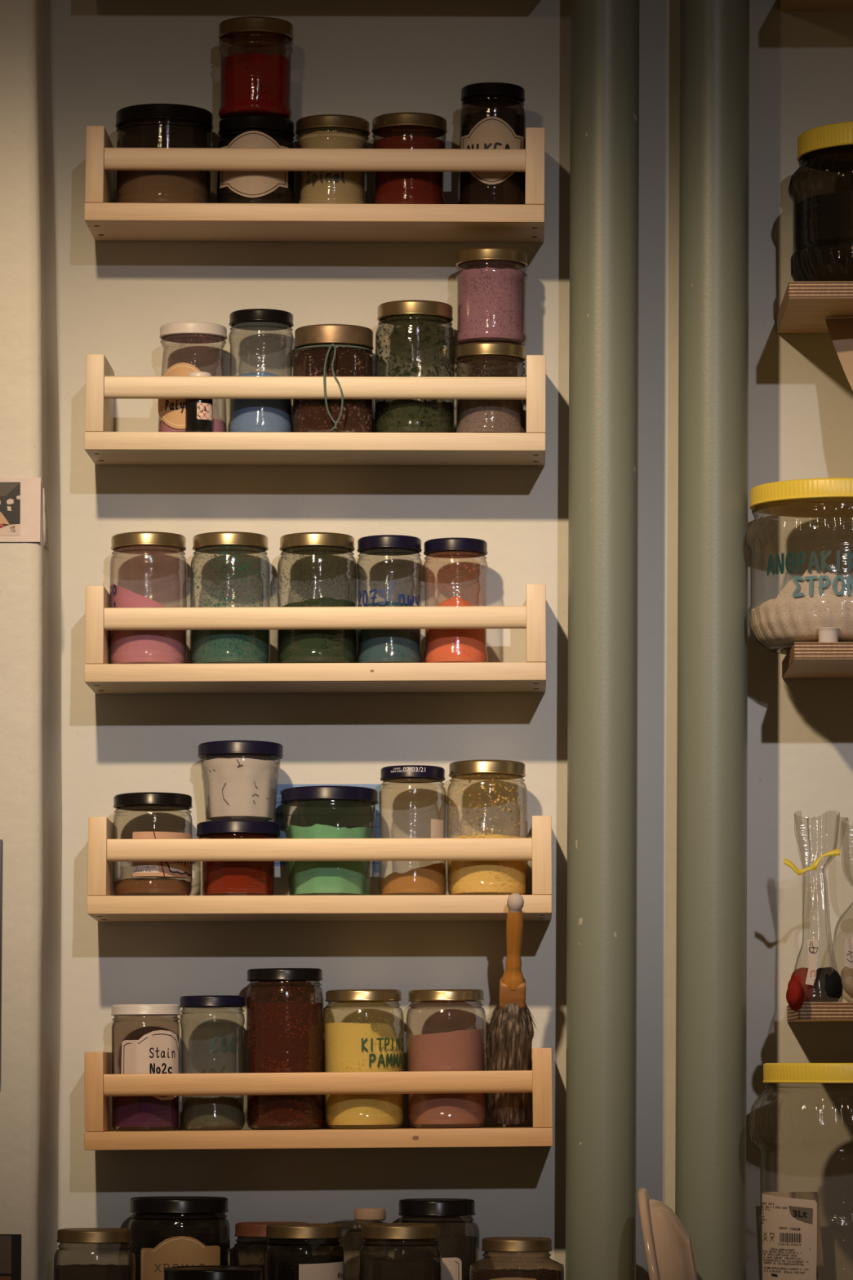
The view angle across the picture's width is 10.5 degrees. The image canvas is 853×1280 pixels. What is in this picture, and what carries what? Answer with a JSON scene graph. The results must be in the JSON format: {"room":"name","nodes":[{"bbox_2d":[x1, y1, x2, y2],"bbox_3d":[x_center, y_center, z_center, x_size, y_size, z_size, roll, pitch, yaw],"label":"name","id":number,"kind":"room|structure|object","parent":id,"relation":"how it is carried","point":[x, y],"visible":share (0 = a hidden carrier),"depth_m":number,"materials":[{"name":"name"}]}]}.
{"room":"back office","nodes":[
{"label":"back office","id":0,"kind":"room"},
{"bbox_2d":[0,0,62,1279],"bbox_3d":[-1.618,0.137,4.056,2.597,2.834,0.165,0,-5,1],"label":"wall","id":1,"kind":"structure","parent":0,"point":[31,784],"depth_m":3.98,"materials":[{"name":"beige paint"}]},
{"bbox_2d":[0,839,2,1082],"bbox_3d":[-0.376,0.273,3.930,0.029,0.206,0.008,0,-5,1],"label":"picture frame","id":2,"kind":"object","parent":1,"relation":"attached to","point":[1,840],"visible":1,"depth_m":3.93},
{"bbox_2d":[0,1234,21,1279],"bbox_3d":[-0.368,0.542,3.909,0.050,0.078,0.001,0,-5,1],"label":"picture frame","id":3,"kind":"object","parent":1,"relation":"attached to","point":[10,1244],"visible":1,"depth_m":3.91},
{"bbox_2d":[0,1235,11,1273],"bbox_3d":[-0.372,0.519,3.910,0.042,0.032,0.001,0,-5,1],"label":"picture","id":4,"kind":"object","parent":3,"relation":"attached to","point":[5,1241],"depth_m":3.91},
{"bbox_2d":[0,477,40,542],"bbox_3d":[-0.365,-0.112,3.969,0.067,0.055,0.001,0,-5,1],"label":"print","id":5,"kind":"object","parent":1,"relation":"attached to","point":[20,497],"visible":1,"depth_m":3.97},
{"bbox_2d":[0,482,20,535],"bbox_3d":[-0.369,-0.113,3.969,0.041,0.046,0.001,0,-5,1],"label":"picture","id":6,"kind":"object","parent":5,"relation":"attached to","point":[10,492],"depth_m":3.97},
{"bbox_2d":[49,0,852,1279],"bbox_3d":[0.086,-0.016,4.178,6.000,3.700,0.120,0,-5,1],"label":"wall","id":7,"kind":"structure","parent":0,"point":[367,60],"depth_m":4.12,"materials":[{"name":"white paint"}]},
{"bbox_2d":[84,125,545,242],"bbox_3d":[-0.097,-0.404,4.105,0.404,0.085,0.100,0,-5,1],"label":"shelf","id":8,"kind":"object","parent":7,"relation":"attached to","point":[105,219],"visible":1,"depth_m":4.06,"materials":[{"name":"brown wood"}]},
{"bbox_2d":[115,103,213,203],"bbox_3d":[-0.234,-0.424,4.116,0.087,0.091,0.087,0,-5,1],"label":"glass jar","id":9,"kind":"object","parent":8,"relation":"on","point":[151,120],"visible":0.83,"depth_m":4.08,"materials":[{"name":"black glass"}]},
{"bbox_2d":[217,114,294,203],"bbox_3d":[-0.151,-0.420,4.108,0.069,0.083,0.070,0,-5,1],"label":"glass jar","id":10,"kind":"object","parent":8,"relation":"on","point":[246,131],"visible":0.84,"depth_m":4.08,"materials":[{"name":"black glass"}]},
{"bbox_2d":[217,16,293,119],"bbox_3d":[-0.152,-0.505,4.116,0.067,0.088,0.067,0,-5,1],"label":"glass jar","id":11,"kind":"object","parent":10,"relation":"on","point":[251,83],"visible":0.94,"depth_m":4.09,"materials":[{"name":"red glass"}]},
{"bbox_2d":[295,114,369,204],"bbox_3d":[-0.084,-0.419,4.107,0.066,0.083,0.066,0,-5,1],"label":"glass jar","id":12,"kind":"object","parent":8,"relation":"on","point":[323,131],"visible":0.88,"depth_m":4.08,"materials":[{"name":"beige glass"}]},
{"bbox_2d":[371,111,447,204],"bbox_3d":[-0.015,-0.420,4.106,0.067,0.085,0.067,0,-5,1],"label":"glass jar","id":13,"kind":"object","parent":8,"relation":"on","point":[408,130],"visible":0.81,"depth_m":4.08,"materials":[{"name":"red glass"}]},
{"bbox_2d":[459,82,525,204],"bbox_3d":[0.059,-0.434,4.105,0.058,0.113,0.059,0,-5,1],"label":"glass jar","id":14,"kind":"object","parent":8,"relation":"on","point":[493,116],"visible":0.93,"depth_m":4.08,"materials":[{"name":"black glass"}]},
{"bbox_2d":[84,354,546,465],"bbox_3d":[-0.096,-0.203,4.087,0.403,0.085,0.100,0,-5,1],"label":"shelf","id":15,"kind":"object","parent":7,"relation":"attached to","point":[104,446],"visible":1,"depth_m":4.04,"materials":[{"name":"brown wood"}]},
{"bbox_2d":[157,321,226,431],"bbox_3d":[-0.207,-0.227,4.091,0.060,0.101,0.061,0,-5,1],"label":"glass jar","id":16,"kind":"object","parent":15,"relation":"on","point":[171,412],"visible":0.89,"depth_m":4.07,"materials":[{"name":"clear glass"}]},
{"bbox_2d":[185,371,213,431],"bbox_3d":[-0.200,-0.207,4.060,0.024,0.055,0.024,0,-5,1],"label":"vial","id":17,"kind":"object","parent":15,"relation":"on","point":[198,412],"visible":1,"depth_m":4.05,"materials":[{"name":"glass"}]},
{"bbox_2d":[227,308,293,431],"bbox_3d":[-0.146,-0.233,4.091,0.058,0.113,0.058,0,-5,1],"label":"glass jar","id":18,"kind":"object","parent":15,"relation":"on","point":[246,415],"visible":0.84,"depth_m":4.07,"materials":[{"name":"clear glass"}]},
{"bbox_2d":[293,324,373,432],"bbox_3d":[-0.082,-0.227,4.080,0.070,0.098,0.088,0,-5,1],"label":"glass jar","id":19,"kind":"object","parent":15,"relation":"on","point":[309,415],"visible":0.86,"depth_m":4.06,"materials":[{"name":"glass"}]},
{"bbox_2d":[374,300,454,432],"bbox_3d":[-0.010,-0.236,4.089,0.070,0.120,0.070,0,-5,1],"label":"glass jar","id":20,"kind":"object","parent":15,"relation":"on","point":[397,415],"visible":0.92,"depth_m":4.06,"materials":[{"name":"green glass"}]},
{"bbox_2d":[454,342,525,432],"bbox_3d":[0.056,-0.218,4.085,0.063,0.083,0.063,0,-5,1],"label":"glass jar","id":21,"kind":"object","parent":15,"relation":"on","point":[474,415],"visible":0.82,"depth_m":4.06,"materials":[{"name":"clear glass"}]},
{"bbox_2d":[455,247,527,346],"bbox_3d":[0.058,-0.301,4.093,0.064,0.084,0.064,0,-5,1],"label":"glass jar","id":22,"kind":"object","parent":21,"relation":"on","point":[491,289],"visible":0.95,"depth_m":4.07,"materials":[{"name":"pink glass"}]},
{"bbox_2d":[84,583,546,693],"bbox_3d":[-0.096,0.000,4.068,0.401,0.085,0.100,0,-7,1],"label":"shelf","id":23,"kind":"object","parent":7,"relation":"attached to","point":[102,677],"visible":0.99,"depth_m":4.02,"materials":[{"name":"brown wood"}]},
{"bbox_2d":[109,531,186,663],"bbox_3d":[-0.245,-0.033,4.075,0.068,0.118,0.068,0,-7,1],"label":"glass jar","id":24,"kind":"object","parent":23,"relation":"on","point":[127,646],"visible":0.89,"depth_m":4.05,"materials":[{"name":"clear glass"}]},
{"bbox_2d":[190,531,270,663],"bbox_3d":[-0.173,-0.033,4.074,0.070,0.118,0.070,0,-7,1],"label":"glass jar","id":25,"kind":"object","parent":23,"relation":"on","point":[246,646],"visible":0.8,"depth_m":4.05,"materials":[{"name":"clear glass"}]},
{"bbox_2d":[277,532,356,662],"bbox_3d":[-0.096,-0.033,4.072,0.070,0.117,0.070,0,-7,1],"label":"glass jar","id":26,"kind":"object","parent":23,"relation":"on","point":[294,646],"visible":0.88,"depth_m":4.05,"materials":[{"name":"clear glass"}]},
{"bbox_2d":[356,534,422,662],"bbox_3d":[-0.033,-0.032,4.071,0.058,0.115,0.058,0,-7,1],"label":"glass jar","id":27,"kind":"object","parent":23,"relation":"on","point":[375,646],"visible":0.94,"depth_m":4.05,"materials":[{"name":"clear glass"}]},
{"bbox_2d":[423,537,488,662],"bbox_3d":[0.026,-0.031,4.070,0.057,0.112,0.057,0,-6,1],"label":"glass jar","id":28,"kind":"object","parent":23,"relation":"on","point":[442,645],"visible":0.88,"depth_m":4.05,"materials":[{"name":"clear glass"}]},
{"bbox_2d":[84,1048,552,1150],"bbox_3d":[-0.092,0.400,4.031,0.404,0.085,0.100,-1,-5,1],"label":"shelf","id":29,"kind":"object","parent":7,"relation":"attached to","point":[100,1085],"visible":0.98,"depth_m":3.98,"materials":[{"name":"brown wood"}]},
{"bbox_2d":[111,1004,180,1130],"bbox_3d":[-0.245,0.373,4.037,0.061,0.109,0.062,-1,-5,1],"label":"glass jar","id":30,"kind":"object","parent":29,"relation":"on","point":[157,1051],"visible":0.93,"depth_m":4.01,"materials":[{"name":"clear glass"}]},
{"bbox_2d":[179,995,245,1129],"bbox_3d":[-0.187,0.369,4.036,0.058,0.116,0.058,-1,-5,1],"label":"glass jar","id":31,"kind":"object","parent":29,"relation":"on","point":[220,1110],"visible":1,"depth_m":4.01,"materials":[{"name":"clear glass"}]},
{"bbox_2d":[246,968,324,1129],"bbox_3d":[-0.123,0.357,4.036,0.067,0.139,0.067,-1,-5,1],"label":"glass jar","id":32,"kind":"object","parent":29,"relation":"on","point":[282,1037],"visible":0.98,"depth_m":4.01,"materials":[{"name":"brown glass"}]},
{"bbox_2d":[323,989,404,1128],"bbox_3d":[-0.054,0.365,4.034,0.071,0.121,0.070,-1,-5,12],"label":"glass jar","id":33,"kind":"object","parent":29,"relation":"on","point":[351,1046],"visible":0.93,"depth_m":4.01,"materials":[{"name":"yellow glass"}]},
{"bbox_2d":[406,989,487,1128],"bbox_3d":[0.017,0.365,4.032,0.070,0.120,0.070,-1,-5,1],"label":"glass jar","id":34,"kind":"object","parent":29,"relation":"on","point":[458,1050],"visible":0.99,"depth_m":4.00,"materials":[{"name":"pink glass"}]},
{"bbox_2d":[482,893,537,1124],"bbox_3d":[0.075,0.321,4.008,0.047,0.199,0.105,1,-5,-15],"label":"brush","id":35,"kind":"object","parent":29,"relation":"on","point":[510,1034],"visible":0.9,"depth_m":4.00,"materials":[{"name":"brown wood"}]},
{"bbox_2d":[86,815,551,921],"bbox_3d":[-0.092,0.201,4.050,0.402,0.088,0.102,0,-5,1],"label":"shelf","id":36,"kind":"object","parent":7,"relation":"attached to","point":[102,905],"visible":1,"depth_m":4.00,"materials":[{"name":"brown wood"}]},
{"bbox_2d":[112,791,192,895],"bbox_3d":[-0.240,0.182,4.056,0.070,0.093,0.072,1,-5,-10],"label":"glass jar","id":37,"kind":"object","parent":36,"relation":"on","point":[161,885],"visible":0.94,"depth_m":4.03,"materials":[{"name":"clear glass"}]},
{"bbox_2d":[133,866,155,871],"bbox_3d":[-0.245,0.199,4.018,0.019,0.005,0.001,-1,-5,7],"label":"print","id":38,"kind":"object","parent":37,"relation":"on","point":[136,868],"depth_m":4.02,"materials":[{"name":"white paper"}]},
{"bbox_2d":[195,819,280,895],"bbox_3d":[-0.165,0.194,4.053,0.074,0.069,0.074,-2,-6,22],"label":"glass jar","id":39,"kind":"object","parent":36,"relation":"on","point":[220,877],"visible":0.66,"depth_m":4.03,"materials":[{"name":"red glass"}]},
{"bbox_2d":[197,740,283,821],"bbox_3d":[-0.164,0.126,4.062,0.075,0.071,0.075,-2,-6,22],"label":"glass jar","id":40,"kind":"object","parent":39,"relation":"on","point":[240,777],"visible":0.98,"depth_m":4.04,"materials":[{"name":"white glass"}]},
{"bbox_2d":[280,785,378,895],"bbox_3d":[-0.085,0.179,4.059,0.086,0.098,0.086,-2,-6,22],"label":"glass jar","id":41,"kind":"object","parent":36,"relation":"on","point":[306,877],"visible":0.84,"depth_m":4.03,"materials":[{"name":"green glass"}]},
{"bbox_2d":[378,764,446,895],"bbox_3d":[-0.012,0.169,4.052,0.060,0.116,0.062,1,-5,-10],"label":"glass jar","id":42,"kind":"object","parent":36,"relation":"on","point":[431,879],"visible":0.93,"depth_m":4.03,"materials":[{"name":"clear glass"}]},
{"bbox_2d":[447,760,528,894],"bbox_3d":[0.053,0.167,4.051,0.071,0.121,0.073,1,-5,-10],"label":"glass jar","id":43,"kind":"object","parent":36,"relation":"on","point":[464,877],"visible":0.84,"depth_m":4.03,"materials":[{"name":"clear glass"}]},
{"bbox_2d":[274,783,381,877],"bbox_3d":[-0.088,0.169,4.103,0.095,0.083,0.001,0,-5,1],"label":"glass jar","id":44,"kind":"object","parent":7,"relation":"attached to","point":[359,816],"visible":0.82,"depth_m":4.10,"materials":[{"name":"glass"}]},
{"bbox_2d":[777,280,852,333],"bbox_3d":[0.481,-0.290,4.039,0.340,0.015,0.189,0,-5,1],"label":"shelf","id":45,"kind":"object","parent":7,"relation":"attached to","point":[805,307],"visible":1,"depth_m":3.99,"materials":[{"name":"brown wood"}]},
{"bbox_2d":[788,121,852,281],"bbox_3d":[0.397,-0.370,4.044,0.161,0.143,0.160,0,-5,-3],"label":"plastic jar","id":46,"kind":"object","parent":45,"relation":"on","point":[820,191],"visible":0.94,"depth_m":3.99,"materials":[{"name":"black plastic"}]},
{"bbox_2d":[825,317,852,390],"bbox_3d":[0.399,-0.234,3.991,0.073,0.105,0.136,2,-5,-16],"label":"paper","id":47,"kind":"object","parent":45,"relation":"hanging from","point":[841,330],"visible":1,"depth_m":4.03,"materials":[{"name":"beige paper"}]},
{"bbox_2d":[778,0,852,10],"bbox_3d":[0.485,-0.583,4.066,0.340,0.015,0.189,0,-5,1],"label":"shelf","id":48,"kind":"object","parent":7,"relation":"attached to","point":[783,4],"visible":1,"depth_m":4.14,"materials":[{"name":"brown wood"}]},
{"bbox_2d":[782,626,852,678],"bbox_3d":[0.484,0.011,4.011,0.340,0.028,0.189,0,-5,1],"label":"shelf","id":49,"kind":"object","parent":7,"relation":"attached to","point":[803,660],"depth_m":3.93,"materials":[{"name":"brown wood"}]},
{"bbox_2d":[746,477,852,654],"bbox_3d":[0.358,-0.061,4.016,0.161,0.142,0.161,3,-6,-30],"label":"plastic jar","id":50,"kind":"object","parent":49,"relation":"on","point":[818,598],"visible":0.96,"depth_m":3.96,"materials":[{"name":"clear plastic"}]},
{"bbox_2d":[786,1002,852,1022],"bbox_3d":[0.486,0.321,3.983,0.340,0.015,0.189,0,-5,1],"label":"shelf","id":51,"kind":"object","parent":7,"relation":"attached to","point":[808,1011],"visible":0.95,"depth_m":3.89,"materials":[{"name":"brown wood"}]},
{"bbox_2d":[783,811,848,1011],"bbox_3d":[0.331,0.229,3.923,0.056,0.171,0.090,0,-5,1],"label":"bag","id":52,"kind":"object","parent":51,"relation":"on","point":[824,984],"visible":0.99,"depth_m":3.90,"materials":[{"name":"plastic"}]},
{"bbox_2d":[831,818,852,1002],"bbox_3d":[0.387,0.234,4.013,0.073,0.160,0.080,0,-5,1],"label":"bag","id":53,"kind":"object","parent":51,"relation":"on","point":[846,973],"visible":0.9,"depth_m":3.99,"materials":[{"name":"plastic"}]},
{"bbox_3d":[0.055,0.631,3.888,0.757,0.030,0.339,0,-5,1],"label":"shelf","id":54,"kind":"object","parent":7,"relation":"attached to","visible":0},
{"bbox_2d":[53,1227,135,1279],"bbox_3d":[-0.282,0.560,3.927,0.069,0.118,0.069,0,-5,1],"label":"glass jar","id":55,"kind":"object","parent":54,"relation":"on","point":[79,1235],"visible":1,"depth_m":3.91,"materials":[{"name":"clear glass"}]},
{"bbox_2d":[127,1195,230,1279],"bbox_3d":[-0.215,0.555,4.009,0.089,0.143,0.089,0,-5,1],"label":"glass jar","id":56,"kind":"object","parent":54,"relation":"on","point":[168,1231],"visible":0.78,"depth_m":3.98,"materials":[{"name":"black glass"}]},
{"bbox_2d":[164,1265,263,1279],"bbox_3d":[-0.177,0.565,3.834,0.084,0.090,0.084,0,-5,1],"label":"glass jar","id":57,"kind":"object","parent":54,"relation":"on","point":[196,1272],"visible":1,"depth_m":3.81,"materials":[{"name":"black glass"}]},
{"bbox_2d":[232,1221,306,1279],"bbox_3d":[-0.133,0.564,3.994,0.069,0.121,0.069,0,-5,1],"label":"glass jar","id":58,"kind":"object","parent":54,"relation":"on","point":[249,1248],"visible":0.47,"depth_m":3.97,"materials":[{"name":"glass"}]},
{"bbox_2d":[263,1222,343,1279],"bbox_3d":[-0.104,0.557,3.918,0.068,0.123,0.068,0,-5,1],"label":"glass jar","id":59,"kind":"object","parent":54,"relation":"on","point":[293,1251],"visible":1,"depth_m":3.90,"materials":[{"name":"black glass"}]},
{"bbox_2d":[328,1208,388,1260],"bbox_3d":[-0.060,0.560,4.010,0.058,0.133,0.058,0,-5,1],"label":"glass jar","id":60,"kind":"object","parent":54,"relation":"on","point":[373,1215],"visible":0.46,"depth_m":4.00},
{"bbox_2d":[358,1222,441,1279],"bbox_3d":[-0.022,0.556,3.917,0.071,0.123,0.070,0,-5,1],"label":"glass jar","id":61,"kind":"object","parent":54,"relation":"on","point":[374,1268],"visible":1,"depth_m":3.90,"materials":[{"name":"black glass"}]},
{"bbox_2d":[394,1198,479,1279],"bbox_3d":[0.009,0.555,4.005,0.074,0.141,0.074,0,-5,1],"label":"glass jar","id":62,"kind":"object","parent":54,"relation":"on","point":[458,1252],"visible":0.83,"depth_m":3.98,"materials":[{"name":"clear glass"}]},
{"bbox_2d":[469,1236,564,1279],"bbox_3d":[0.077,0.565,3.944,0.081,0.110,0.081,0,-5,1],"label":"glass jar","id":63,"kind":"object","parent":54,"relation":"on","point":[494,1244],"visible":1,"depth_m":3.93,"materials":[{"name":"clear glass"}]},
{"bbox_2d":[637,1187,697,1279],"bbox_3d":[0.205,0.542,3.896,0.056,0.160,0.162,-1,-5,8],"label":"ceramic bowl","id":64,"kind":"object","parent":54,"relation":"on","point":[668,1252],"visible":1,"depth_m":3.85,"materials":[{"name":"beige ceramic"}]},
{"bbox_2d":[749,1062,852,1279],"bbox_3d":[0.359,0.488,3.920,0.170,0.259,0.169,1,-5,-13],"label":"plastic jar","id":65,"kind":"object","parent":54,"relation":"on","point":[789,1225],"visible":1,"depth_m":3.87,"materials":[{"name":"plastic"}]},
{"bbox_2d":[760,1202,805,1273],"bbox_3d":[0.297,0.500,3.874,0.006,0.058,0.062,4,-6,-36],"label":"print","id":66,"kind":"object","parent":65,"relation":"on","point":[784,1224],"depth_m":3.87,"materials":[{"name":"black"}]},
{"bbox_2d":[762,1191,823,1266],"bbox_3d":[0.319,0.514,4.032,0.054,0.066,0.006,0,-5,1],"label":"paper","id":67,"kind":"object","parent":65,"relation":"attached to","point":[800,1195],"visible":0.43,"depth_m":4.03,"materials":[{"name":"beige paper"}]},
{"bbox_3d":[0.027,1.613,1.156,6.000,0.100,5.600,0,-5,1],"label":"floor","id":68,"kind":"structure","parent":0,"visible":0},
{"bbox_2d":[565,0,639,1279],"bbox_3d":[0.155,-0.028,4.051,0.087,3.700,0.061,0,-5,1],"label":"pipe","id":69,"kind":"object","parent":68,"relation":"on","point":[601,1101],"visible":1,"depth_m":4.02,"materials":[{"name":"green metal"}]},
{"bbox_2d":[675,0,749,1279],"bbox_3d":[0.251,-0.028,4.049,0.095,3.701,0.061,0,-5,1],"label":"pipe","id":70,"kind":"object","parent":68,"relation":"on","point":[712,769],"visible":1,"depth_m":4.02,"materials":[{"name":"green metal"}]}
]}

